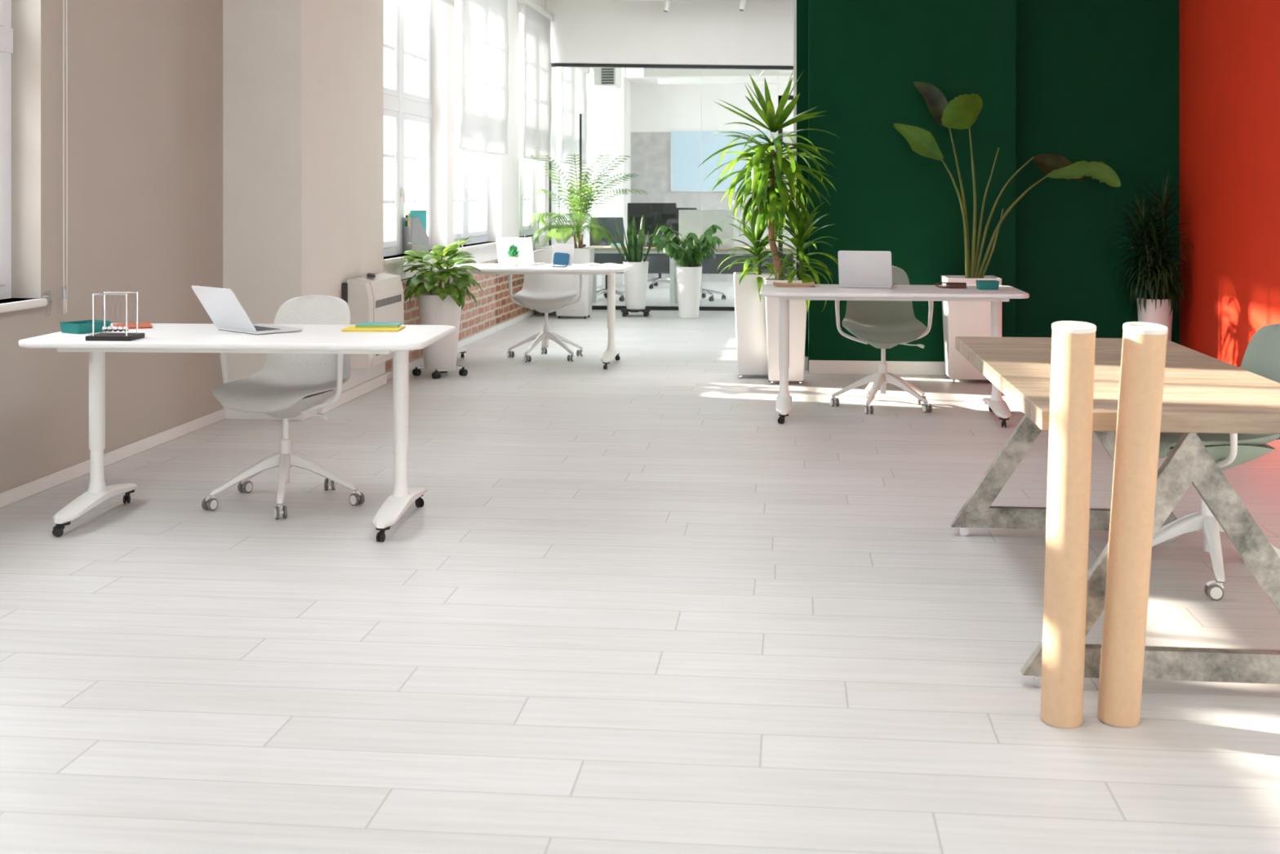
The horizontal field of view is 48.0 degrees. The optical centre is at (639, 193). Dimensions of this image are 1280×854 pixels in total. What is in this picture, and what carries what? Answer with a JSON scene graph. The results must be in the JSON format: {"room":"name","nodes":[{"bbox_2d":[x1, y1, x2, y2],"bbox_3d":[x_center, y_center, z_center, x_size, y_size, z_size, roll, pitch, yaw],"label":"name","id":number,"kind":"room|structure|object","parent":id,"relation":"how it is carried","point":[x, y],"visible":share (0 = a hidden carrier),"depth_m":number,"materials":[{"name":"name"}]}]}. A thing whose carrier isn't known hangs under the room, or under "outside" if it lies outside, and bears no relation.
{"room":"open-plan office","nodes":[
{"label":"open-plan office","id":0,"kind":"room"},
{"bbox_2d":[0,0,222,493],"bbox_3d":[-3.312,-0.660,1.981,0.280,4.000,13.250,0,0,6],"label":"wall","id":1,"kind":"structure","parent":0,"point":[144,77],"depth_m":7.17,"materials":[{"name":"beige paint"}]},
{"bbox_2d":[0,0,47,312],"bbox_3d":[-2.894,-0.703,5.411,0.235,2.415,2.160,0,0,6],"label":"window","id":2,"kind":"structure","parent":1,"relation":"in","point":[6,30],"depth_m":6.42,"materials":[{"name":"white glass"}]},
{"bbox_2d":[62,0,67,314],"bbox_3d":[-2.760,-0.763,5.418,0.100,2.634,2.442,0,0,6],"label":"roller blind","id":3,"kind":"object","parent":1,"relation":"attached to","point":[65,292],"visible":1,"depth_m":6.60,"materials":[{"name":"fabric"}]},
{"bbox_2d":[0,408,225,508],"bbox_3d":[-3.165,1.309,1.966,0.014,0.062,13.250,0,0,6],"label":"baseboard","id":4,"kind":"structure","parent":1,"relation":"attached to","point":[16,494],"depth_m":7.10,"materials":[{"name":"white wood"}]},
{"bbox_2d":[222,0,383,408],"bbox_3d":[-2.292,-0.660,9.400,0.762,4.000,1.720,0,0,6],"label":"wall pier","id":5,"kind":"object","parent":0,"point":[303,80],"visible":0.56,"depth_m":8.55,"materials":[{"name":"beige paint"}]},
{"bbox_2d":[224,408,317,420],"bbox_3d":[-2.216,1.309,8.646,0.482,0.062,0.264,0,0,6],"label":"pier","id":6,"kind":"object","parent":5,"relation":"attached to","point":[229,414],"visible":0.62,"depth_m":8.53,"materials":[{"name":"white plastic"}]},
{"bbox_2d":[341,272,404,368],"bbox_3d":[-1.791,0.843,9.679,0.176,0.575,0.860,0,0,6],"label":"wall heater","id":7,"kind":"object","parent":5,"relation":"attached to","point":[380,298],"visible":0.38,"depth_m":9.42,"materials":[{"name":"white metal"}]},
{"bbox_2d":[366,272,375,277],"bbox_3d":[-1.797,0.544,9.600,0.056,0.027,0.140,0,0,-11],"label":"remote control","id":8,"kind":"object","parent":7,"relation":"on","point":[369,274],"visible":1,"depth_m":9.54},
{"bbox_2d":[375,293,401,308],"bbox_3d":[-1.700,0.725,9.723,0.004,0.048,0.621,0,0,6],"label":"grille","id":9,"kind":"object","parent":7,"relation":"attached to","point":[382,300],"depth_m":9.71,"materials":[{"name":"grey metal"}]},
{"bbox_2d":[383,0,601,286],"bbox_3d":[-1.282,-0.660,16.207,0.276,4.000,12.034,0,0,7],"label":"wall","id":10,"kind":"structure","parent":0,"point":[503,171],"depth_m":14.24,"materials":[{"name":"white paint"}]},
{"bbox_2d":[317,361,386,413],"bbox_3d":[-1.881,1.240,9.447,0.045,0.200,1.400,0,0,6],"label":"trim","id":11,"kind":"structure","parent":10,"relation":"attached to","point":[361,381],"depth_m":9.53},
{"bbox_2d":[383,0,432,264],"bbox_3d":[-1.812,-0.703,11.165,0.235,2.415,1.893,0,0,7],"label":"window","id":12,"kind":"structure","parent":10,"relation":"in","point":[400,106],"depth_m":11.20,"materials":[{"name":"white glass"}]},
{"bbox_2d":[402,217,429,253],"bbox_3d":[-1.766,0.327,11.275,0.115,0.284,0.200,0,0,34],"label":"file holder","id":13,"kind":"object","parent":12,"relation":"on","point":[415,233],"visible":0.75,"depth_m":11.21,"materials":[{"name":"grey plastic"}]},
{"bbox_2d":[404,214,407,226],"bbox_3d":[-1.776,0.314,11.278,0.014,0.300,0.176,0,0,34],"label":"folder","id":14,"kind":"object","parent":13,"relation":"in","point":[406,215],"visible":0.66,"depth_m":11.21,"materials":[{"name":"paper"}]},
{"bbox_2d":[407,213,409,226],"bbox_3d":[-1.755,0.309,11.265,0.014,0.310,0.176,0,0,34],"label":"folder","id":15,"kind":"object","parent":13,"relation":"in","point":[408,215],"visible":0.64,"depth_m":11.19,"materials":[{"name":"paper"}]},
{"bbox_2d":[409,209,426,231],"bbox_3d":[-1.736,0.296,11.252,0.014,0.335,0.176,0,0,34],"label":"folder","id":16,"kind":"object","parent":13,"relation":"in","point":[421,215],"visible":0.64,"depth_m":11.27,"materials":[{"name":"paper"}]},
{"bbox_2d":[438,0,459,248],"bbox_3d":[-1.674,-0.792,11.201,0.100,2.515,1.993,0,0,7],"label":"roller blind","id":17,"kind":"object","parent":10,"relation":"attached to","point":[450,2],"visible":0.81,"depth_m":11.99,"materials":[{"name":"fabric"}]},
{"bbox_2d":[385,259,533,372],"bbox_3d":[-1.473,0.965,13.437,0.020,0.650,6.481,0,0,7],"label":"brick wall","id":18,"kind":"structure","parent":10,"relation":"attached to","point":[495,306],"depth_m":13.45,"materials":[{"name":"brown brick"}]},
{"bbox_2d":[385,309,537,380],"bbox_3d":[-1.460,1.311,13.400,0.014,0.058,6.550,0,0,7],"label":"baseboard","id":19,"kind":"structure","parent":10,"relation":"attached to","point":[419,362],"depth_m":13.35,"materials":[{"name":"white wood"}]},
{"bbox_2d":[453,0,496,251],"bbox_3d":[-1.563,-0.703,13.295,0.235,2.415,1.923,0,0,7],"label":"window","id":20,"kind":"structure","parent":10,"relation":"in","point":[478,236],"depth_m":13.23,"materials":[{"name":"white glass"}]},
{"bbox_2d":[459,0,508,250],"bbox_3d":[-1.427,-0.795,13.229,0.100,2.591,2.024,0,0,7],"label":"roller blind","id":21,"kind":"object","parent":20,"relation":"attached to","point":[484,23],"visible":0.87,"depth_m":13.21,"materials":[{"name":"fabric"}]},
{"bbox_2d":[519,20,548,239],"bbox_3d":[-1.262,-0.703,15.868,0.253,2.415,1.500,0,0,6],"label":"window","id":22,"kind":"structure","parent":10,"relation":"in","point":[530,164],"depth_m":15.95,"materials":[{"name":"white glass"}]},
{"bbox_2d":[518,0,555,237],"bbox_3d":[-1.131,-0.795,15.762,0.100,2.591,1.684,0,0,7],"label":"roller blind","id":23,"kind":"object","parent":22,"relation":"attached to","point":[537,49],"visible":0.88,"depth_m":15.75,"materials":[{"name":"fabric"}]},
{"bbox_2d":[556,66,582,235],"bbox_3d":[-0.980,-0.703,18.277,0.235,2.415,1.853,0,0,7],"label":"window","id":24,"kind":"structure","parent":10,"relation":"in","point":[559,100],"depth_m":18.33,"materials":[{"name":"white glass"}]},
{"bbox_2d":[560,66,589,165],"bbox_3d":[-0.839,-1.040,18.262,0.100,1.340,1.991,0,0,7],"label":"roller blind","id":25,"kind":"object","parent":24,"relation":"attached to","point":[574,97],"visible":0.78,"depth_m":18.22,"materials":[{"name":"fabric"}]},
{"bbox_2d":[586,67,597,230],"bbox_3d":[-0.699,-0.703,20.685,0.256,2.415,1.800,0,0,6],"label":"window","id":26,"kind":"structure","parent":10,"relation":"in","point":[592,146],"depth_m":21.13,"materials":[{"name":"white glass"}]},
{"bbox_2d":[599,77,631,284],"bbox_3d":[-0.370,-0.185,21.657,0.350,3.050,1.000,0,0,6],"label":"column","id":27,"kind":"structure","parent":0,"point":[611,101],"depth_m":21.17,"materials":[{"name":"white paint"}]},
{"bbox_2d":[591,67,657,82],"bbox_3d":[3.154,-1.760,19.065,7.700,0.100,5.420,0,0,6],"label":"ceiling","id":28,"kind":"structure","parent":0,"point":[632,74],"depth_m":20.78,"materials":[{"name":"white paint"}]},
{"bbox_2d":[593,67,622,88],"bbox_3d":[-0.416,-1.545,18.643,0.280,0.330,0.704,0,0,6],"label":"air conditioner","id":29,"kind":"object","parent":28,"relation":"attached to","point":[603,77],"visible":0.85,"depth_m":18.30,"materials":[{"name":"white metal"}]},
{"bbox_2d":[601,68,613,84],"bbox_3d":[-0.412,-1.498,18.292,0.160,0.199,0.006,0,0,6],"label":"vent","id":30,"kind":"object","parent":29,"relation":"attached to","point":[607,74],"depth_m":18.29,"materials":[{"name":"grey metal"}]},
{"bbox_2d":[644,67,793,84],"bbox_3d":[3.595,-1.615,19.431,6.900,0.190,2.200,0,0,6],"label":"beam","id":31,"kind":"structure","parent":28,"relation":"attached to","point":[664,76],"depth_m":18.68,"materials":[{"name":"white paint"}]},
{"bbox_2d":[750,69,764,76],"bbox_3d":[1.409,-1.570,17.585,0.227,0.281,0.114,0,0,17],"label":"track spotlight","id":32,"kind":"object","parent":28,"relation":"attached to","point":[758,73],"visible":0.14,"depth_m":17.53,"materials":[{"name":"white metal"}]},
{"bbox_2d":[0,280,1279,853],"bbox_3d":[1.532,1.400,8.386,9.100,0.120,27.600,0,0,6],"label":"floor","id":33,"kind":"structure","parent":0,"point":[629,606],"depth_m":4.35,"materials":[{"name":"white wood"}]},
{"bbox_2d":[18,323,455,542],"bbox_3d":[-1.609,0.955,5.900,1.600,0.770,0.800,0,0,3],"label":"desk","id":34,"kind":"object","parent":33,"relation":"on","point":[162,337],"visible":0.95,"depth_m":5.77,"materials":[{"name":"white metal"}]},
{"bbox_2d":[59,320,111,333],"bbox_3d":[-2.288,0.548,5.932,0.125,0.041,0.165,0,0,32],"label":"desk tray","id":35,"kind":"object","parent":34,"relation":"on","point":[85,326],"visible":0.8,"depth_m":5.88,"materials":[{"name":"teal plastic"}]},
{"bbox_2d":[85,291,144,341],"bbox_3d":[-2.058,0.478,5.640,0.178,0.184,0.145,0,0,3],"label":"cradle","id":36,"kind":"object","parent":34,"relation":"on","point":[104,336],"visible":1,"depth_m":5.59,"materials":[{"name":"silver metal"}]},
{"bbox_2d":[112,322,152,328],"bbox_3d":[-2.173,0.566,6.155,0.150,0.008,0.200,0,0,-22],"label":"notebook","id":37,"kind":"object","parent":34,"relation":"on","point":[141,325],"visible":0.73,"depth_m":6.14,"materials":[{"name":"orange paper"}]},
{"bbox_2d":[191,285,302,334],"bbox_3d":[-1.627,0.474,5.954,0.330,0.190,0.332,0,0,45],"label":"laptop","id":38,"kind":"object","parent":34,"relation":"on","point":[223,307],"visible":1,"depth_m":5.88,"materials":[{"name":"metal"}]},
{"bbox_2d":[341,325,405,331],"bbox_3d":[-1.119,0.567,6.042,0.235,0.006,0.190,0,0,0],"label":"folder","id":39,"kind":"object","parent":34,"relation":"on","point":[352,328],"visible":0.7,"depth_m":5.98,"materials":[{"name":"yellow paper"}]},
{"bbox_2d":[355,322,401,327],"bbox_3d":[-1.113,0.559,6.126,0.180,0.010,0.130,0,0,-3],"label":"notebook","id":40,"kind":"object","parent":39,"relation":"on","point":[360,324],"visible":1,"depth_m":6.09,"materials":[{"name":"teal paper"}]},
{"bbox_2d":[201,294,364,519],"bbox_3d":[-1.520,0.899,6.246,0.660,0.878,0.635,0,0,19],"label":"swivel chair","id":41,"kind":"object","parent":33,"relation":"on","point":[288,385],"visible":0.91,"depth_m":6.23,"materials":[{"name":"plastic"}]},
{"bbox_2d":[401,235,483,378],"bbox_3d":[-1.459,0.820,10.578,0.588,1.040,0.668,0,0,6],"label":"potted plant","id":42,"kind":"object","parent":33,"relation":"on","point":[444,306],"visible":1,"depth_m":10.48,"materials":[{"name":"plant"}]},
{"bbox_2d":[417,292,461,371],"bbox_3d":[-1.474,1.015,10.591,0.330,0.560,0.330,0,0,6],"label":"planter","id":43,"kind":"object","parent":42,"relation":"attached to","point":[441,355],"depth_m":10.47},
{"bbox_2d":[426,262,634,369],"bbox_3d":[-0.852,0.955,11.351,1.550,0.770,0.800,0,0,6],"label":"desk","id":44,"kind":"object","parent":33,"relation":"on","point":[611,353],"visible":0.63,"depth_m":11.14,"materials":[{"name":"white wood"}]},
{"bbox_2d":[506,244,520,266],"bbox_3d":[-0.998,0.483,11.355,0.118,0.172,0.120,0,0,6],"label":"potted succulent","id":45,"kind":"object","parent":44,"relation":"on","point":[513,260],"visible":1,"depth_m":11.32,"materials":[{"name":"green plant"}]},
{"bbox_2d":[507,256,519,266],"bbox_3d":[-1.002,0.532,11.351,0.090,0.074,0.090,0,0,6],"label":"planter","id":46,"kind":"object","parent":45,"relation":"attached to","point":[512,260],"depth_m":11.31,"materials":[{"name":"white ceramic"}]},
{"bbox_2d":[496,237,545,265],"bbox_3d":[-0.961,0.459,11.604,0.320,0.221,0.262,0,0,22],"label":"laptop","id":47,"kind":"object","parent":44,"relation":"on","point":[525,246],"visible":0.77,"depth_m":11.49,"materials":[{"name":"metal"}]},
{"bbox_2d":[551,243,573,266],"bbox_3d":[-0.612,0.478,11.232,0.175,0.184,0.146,0,0,6],"label":"tablet","id":48,"kind":"object","parent":44,"relation":"on","point":[562,253],"visible":1,"depth_m":11.26,"materials":[{"name":"metal"}]},
{"bbox_2d":[580,262,621,266],"bbox_3d":[-0.309,0.562,11.450,0.320,0.014,0.200,0,0,0],"label":"open magazine","id":49,"kind":"object","parent":44,"relation":"on","point":[588,264],"visible":1,"depth_m":11.36,"materials":[{"name":"paper"}]},
{"bbox_2d":[506,248,583,362],"bbox_3d":[-0.775,0.899,11.736,0.633,0.878,0.644,0,0,3],"label":"swivel chair","id":50,"kind":"object","parent":33,"relation":"on","point":[543,293],"visible":0.88,"depth_m":11.76,"materials":[{"name":"plastic"}]},
{"bbox_2d":[535,245,577,315],"bbox_3d":[-0.917,0.968,16.164,0.377,0.745,0.860,0,0,6],"label":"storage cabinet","id":51,"kind":"object","parent":33,"relation":"on","point":[553,313],"visible":0.08,"depth_m":15.79,"materials":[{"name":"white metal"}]},
{"bbox_2d":[526,153,647,319],"bbox_3d":[-0.533,0.460,15.582,1.260,1.760,1.479,0,0,6],"label":"potted palm","id":52,"kind":"object","parent":33,"relation":"on","point":[581,255],"visible":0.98,"depth_m":15.42,"materials":[{"name":"plant"}]},
{"bbox_2d":[555,247,595,315],"bbox_3d":[-0.714,0.948,15.569,0.400,0.725,0.400,0,0,6],"label":"planter","id":53,"kind":"object","parent":52,"relation":"attached to","point":[580,255],"depth_m":15.38,"materials":[{"name":"white plastic"}]},
{"bbox_2d":[582,217,624,301],"bbox_3d":[-0.417,0.820,18.201,0.670,1.040,0.604,0,0,-2],"label":"chair","id":54,"kind":"object","parent":33,"relation":"on","point":[609,223],"visible":0.29,"depth_m":18.41,"materials":[{"name":"grey fabric"}]},
{"bbox_2d":[601,214,659,316],"bbox_3d":[-0.077,0.782,15.772,0.662,1.116,0.346,0,0,-10],"label":"potted sansevieria","id":55,"kind":"object","parent":33,"relation":"on","point":[635,278],"visible":0.96,"depth_m":15.70,"materials":[{"name":"ceramic"}]},
{"bbox_2d":[622,261,648,309],"bbox_3d":[-0.046,1.005,15.785,0.284,0.520,0.284,0,0,6],"label":"planter","id":56,"kind":"object","parent":55,"relation":"on","point":[635,278],"depth_m":15.68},
{"bbox_2d":[586,245,678,306],"bbox_3d":[-0.090,0.990,17.329,1.110,0.700,0.750,0,0,6],"label":"desk","id":57,"kind":"object","parent":33,"relation":"on","point":[659,263],"visible":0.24,"depth_m":16.98,"materials":[{"name":"white wood"}]},
{"bbox_2d":[610,243,624,247],"bbox_3d":[-0.270,0.620,17.222,0.160,0.040,0.220,0,0,1],"label":"book","id":58,"kind":"object","parent":57,"relation":"on","point":[619,245],"visible":0.5,"depth_m":17.12,"materials":[{"name":"paper"}]},
{"bbox_2d":[627,203,676,247],"bbox_3d":[0.143,0.375,17.300,0.590,0.530,0.180,0,0,6],"label":"monitor","id":59,"kind":"object","parent":57,"relation":"on","point":[665,214],"visible":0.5,"depth_m":17.28,"materials":[{"name":"black plastic"}]},
{"bbox_2d":[644,234,670,288],"bbox_3d":[0.276,0.820,20.526,0.670,1.040,0.604,0,0,26],"label":"chair","id":60,"kind":"object","parent":33,"relation":"on","point":[655,280],"visible":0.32,"depth_m":20.42,"materials":[{"name":"white plastic"}]},
{"bbox_2d":[548,62,793,311],"bbox_3d":[2.015,-0.087,16.352,6.200,2.854,0.094,0,0,6],"label":"frame","id":61,"kind":"object","parent":33,"relation":"on","point":[553,64],"visible":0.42,"depth_m":16.53,"materials":[{"name":"metal"}]},
{"bbox_2d":[777,95,793,265],"bbox_3d":[2.119,0.110,16.333,1.090,2.460,0.050,0,0,6],"label":"door","id":62,"kind":"structure","parent":61,"relation":"attached to","point":[791,97],"depth_m":16.36,"materials":[{"name":"black metal"}]},
{"bbox_2d":[646,224,722,318],"bbox_3d":[0.482,0.835,15.551,0.832,1.011,0.909,0,0,6],"label":"potted plant","id":63,"kind":"object","parent":33,"relation":"on","point":[689,255],"visible":1,"depth_m":15.43,"materials":[{"name":"plant"}]},
{"bbox_2d":[675,266,702,318],"bbox_3d":[0.528,1.062,15.547,0.290,0.555,0.290,0,0,6],"label":"planter","id":64,"kind":"object","parent":63,"relation":"attached to","point":[688,277],"depth_m":15.44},
{"bbox_2d":[680,264,725,301],"bbox_3d":[0.767,0.820,18.202,0.670,1.040,0.604,0,0,12],"label":"chair","id":65,"kind":"object","parent":33,"relation":"on","point":[708,291],"visible":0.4,"depth_m":18.19,"materials":[{"name":"grey plastic"}]},
{"bbox_2d":[698,246,793,274],"bbox_3d":[1.323,0.990,17.181,1.650,0.700,0.750,0,0,6],"label":"desk","id":66,"kind":"object","parent":33,"relation":"on","point":[711,265],"visible":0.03,"depth_m":16.87,"materials":[{"name":"white wood"}]},
{"bbox_2d":[675,208,697,236],"bbox_3d":[0.561,0.405,17.450,0.260,0.470,0.180,0,0,6],"label":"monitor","id":67,"kind":"object","parent":66,"relation":"on","point":[677,209],"visible":0.09,"depth_m":17.44,"materials":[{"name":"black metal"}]},
{"bbox_2d":[678,209,733,248],"bbox_3d":[0.784,0.415,17.029,0.650,0.450,0.100,0,0,6],"label":"screen","id":68,"kind":"object","parent":66,"relation":"on","point":[689,220],"visible":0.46,"depth_m":17.01,"materials":[{"name":"glass"}]},
{"bbox_2d":[718,202,797,377],"bbox_3d":[0.858,0.684,10.559,0.584,1.312,0.614,0,0,4],"label":"yucca","id":69,"kind":"object","parent":33,"relation":"on","point":[749,305],"visible":0.71,"depth_m":10.41,"materials":[{"name":"plant"}]},
{"bbox_2d":[733,272,774,374],"bbox_3d":[0.845,0.949,10.549,0.315,0.727,0.315,0,0,4],"label":"planter","id":70,"kind":"object","parent":69,"relation":"attached to","point":[750,313],"depth_m":10.41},
{"bbox_2d":[697,70,838,384],"bbox_3d":[0.913,0.221,10.256,1.002,2.228,1.041,0,0,4],"label":"yucca","id":71,"kind":"object","parent":33,"relation":"on","point":[766,183],"visible":0.93,"depth_m":10.09,"materials":[{"name":"plant"}]},
{"bbox_2d":[764,277,806,381],"bbox_3d":[1.034,0.959,10.206,0.300,0.707,0.300,0,0,4],"label":"planter","id":72,"kind":"object","parent":71,"relation":"attached to","point":[797,308],"depth_m":10.07,"materials":[{"name":"white plastic"}]},
{"bbox_2d":[830,265,933,413],"bbox_3d":[1.519,0.899,9.039,0.635,0.878,0.652,0,0,2],"label":"swivel chair","id":73,"kind":"object","parent":33,"relation":"on","point":[882,325],"visible":0.85,"depth_m":9.04,"materials":[{"name":"white plastic"}]},
{"bbox_2d":[760,284,1029,427],"bbox_3d":[1.498,0.955,8.631,1.540,0.770,0.800,0,0,6],"label":"desk","id":74,"kind":"object","parent":33,"relation":"on","point":[997,404],"visible":0.99,"depth_m":8.43,"materials":[{"name":"white metal"}]},
{"bbox_2d":[773,281,814,287],"bbox_3d":[0.949,0.559,8.876,0.250,0.022,0.170,0,0,3],"label":"paper pad","id":75,"kind":"object","parent":74,"relation":"on","point":[778,284],"visible":1,"depth_m":8.80,"materials":[{"name":"beige paper"}]},
{"bbox_2d":[837,250,895,288],"bbox_3d":[1.387,0.456,8.777,0.320,0.226,0.277,0,0,16],"label":"laptop","id":76,"kind":"object","parent":74,"relation":"on","point":[856,268],"visible":1,"depth_m":8.67,"materials":[{"name":"metal"}]},
{"bbox_2d":[934,282,967,288],"bbox_3d":[1.876,0.552,8.681,0.190,0.034,0.085,0,0,-2],"label":"notebook","id":77,"kind":"object","parent":74,"relation":"on","point":[948,285],"visible":1,"depth_m":8.64,"materials":[{"name":"brown leather"}]},
{"bbox_2d":[975,280,999,289],"bbox_3d":[2.071,0.543,8.569,0.125,0.051,0.100,0,0,2],"label":"desk tray","id":78,"kind":"object","parent":74,"relation":"on","point":[980,284],"visible":1,"depth_m":8.52,"materials":[{"name":"teal plastic"}]},
{"bbox_2d":[893,81,1120,383],"bbox_3d":[2.595,0.260,10.192,1.571,2.161,0.604,0,0,6],"label":"potted strelitzia","id":79,"kind":"object","parent":33,"relation":"on","point":[960,318],"visible":0.92,"depth_m":10.23,"materials":[{"name":"plant"}]},
{"bbox_2d":[941,275,1001,379],"bbox_3d":[2.370,0.953,10.299,0.385,0.715,0.385,0,0,6],"label":"planter","id":80,"kind":"object","parent":79,"relation":"attached to","point":[960,318],"depth_m":10.13,"materials":[{"name":"white plastic"}]},
{"bbox_2d":[1040,320,1096,728],"bbox_3d":[1.074,0.830,3.607,0.105,1.020,0.198,0,0,-2],"label":"cardboard tube","id":81,"kind":"object","parent":33,"relation":"on","point":[1073,343],"visible":1,"depth_m":3.57,"materials":[{"name":"cardboard"}]},
{"bbox_2d":[950,336,1279,688],"bbox_3d":[1.575,0.958,4.762,0.890,0.765,1.998,0,0,6],"label":"work table","id":82,"kind":"object","parent":33,"relation":"on","point":[1202,393],"visible":0.69,"depth_m":3.90,"materials":[{"name":"brown wood"}]},
{"bbox_2d":[1097,321,1168,727],"bbox_3d":[1.236,0.831,3.610,0.105,1.018,0.209,0,0,-19],"label":"cardboard tube","id":83,"kind":"object","parent":33,"relation":"on","point":[1144,349],"visible":1,"depth_m":3.57,"materials":[{"name":"cardboard"}]},
{"bbox_2d":[1108,170,1193,341],"bbox_3d":[3.655,0.586,10.376,0.583,1.508,0.584,0,0,6],"label":"dracaena","id":84,"kind":"object","parent":33,"relation":"on","point":[1158,308],"visible":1,"depth_m":10.32,"materials":[{"name":"plant"}]},
{"bbox_2d":[1137,297,1173,341],"bbox_3d":[3.723,1.048,10.389,0.250,0.585,0.250,0,0,6],"label":"planter","id":85,"kind":"object","parent":84,"relation":"attached to","point":[1162,315],"depth_m":10.29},
{"bbox_2d":[1151,324,1279,600],"bbox_3d":[1.974,0.899,5.046,0.654,0.878,0.632,0,0,0],"label":"swivel chair","id":86,"kind":"object","parent":33,"relation":"on","point":[1261,357],"visible":0.41,"depth_m":4.99,"materials":[{"name":"green fabric"}]},
{"bbox_2d":[546,0,793,66],"bbox_3d":[2.807,-2.004,16.306,7.815,1.312,0.140,0,0,6],"label":"wall","id":87,"kind":"structure","parent":0,"point":[714,32],"depth_m":16.49,"materials":[{"name":"white paint"}]},
{"bbox_2d":[631,82,793,281],"bbox_3d":[3.347,-0.660,21.870,7.900,4.000,0.200,0,0,6],"label":"wall","id":88,"kind":"structure","parent":0,"point":[655,107],"depth_m":22.05,"materials":[{"name":"white paint"}]},
{"bbox_2d":[671,129,769,191],"bbox_3d":[1.226,-0.505,21.973,1.514,0.934,0.028,0,0,6],"label":"whiteboard","id":89,"kind":"object","parent":88,"relation":"attached to","point":[686,145],"visible":0.65,"depth_m":21.99,"materials":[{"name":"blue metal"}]},
{"bbox_2d":[796,0,1179,370],"bbox_3d":[2.695,-0.660,10.778,3.025,4.000,0.400,0,0,6],"label":"wall","id":90,"kind":"structure","parent":0,"point":[1075,80],"depth_m":10.70,"materials":[{"name":"green paint"}]},
{"bbox_2d":[793,0,796,277],"bbox_3d":[1.192,-0.660,11.051,0.023,4.000,0.190,0,0,6],"label":"trim","id":91,"kind":"structure","parent":90,"relation":"attached to","point":[794,1],"depth_m":10.96,"materials":[{"name":"white paint"}]},
{"bbox_2d":[804,356,946,375],"bbox_3d":[2.586,1.290,10.696,2.825,0.100,0.245,0,0,6],"label":"baseboard","id":92,"kind":"structure","parent":90,"relation":"attached to","point":[815,366],"depth_m":10.66,"materials":[{"name":"white wood"}]},
{"bbox_2d":[1179,0,1279,367],"bbox_3d":[3.821,-0.660,7.970,0.200,4.000,5.450,0,0,6],"label":"wall","id":93,"kind":"structure","parent":0,"point":[1229,50],"depth_m":9.46,"materials":[{"name":"paint"}]},
{"bbox_3d":[1.383,-2.735,8.402,9.400,0.150,27.600,0,0,6],"label":"ceiling","id":94,"kind":"structure","parent":0,"visible":0},
{"bbox_2d":[618,0,712,1],"bbox_3d":[3.199,-2.420,15.803,6.930,0.480,0.300,0,0,6],"label":"beam","id":95,"kind":"structure","parent":94,"relation":"attached to","point":[619,0],"depth_m":16.20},
{"bbox_2d":[662,0,670,12],"bbox_3d":[0.301,-2.107,16.084,0.083,0.147,0.065,0,0,6],"label":"spotlight","id":96,"kind":"object","parent":95,"relation":"attached to","point":[667,3],"visible":1,"depth_m":16.06,"materials":[{"name":"white metal"}]},
{"bbox_2d":[738,0,746,11],"bbox_3d":[1.141,-2.107,15.996,0.083,0.147,0.065,0,0,6],"label":"spotlight","id":97,"kind":"object","parent":95,"relation":"attached to","point":[742,5],"visible":1,"depth_m":15.97,"materials":[{"name":"white metal"}]},
{"label":"outside","id":98,"kind":"structure","parent":0,"visible":0},
{"bbox_2d":[383,0,471,240],"bbox_3d":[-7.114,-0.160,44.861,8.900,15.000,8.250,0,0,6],"label":"window panes","id":99,"kind":"structure","parent":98,"point":[386,4],"depth_m":40.90,"materials":[{"name":"clear glass"}]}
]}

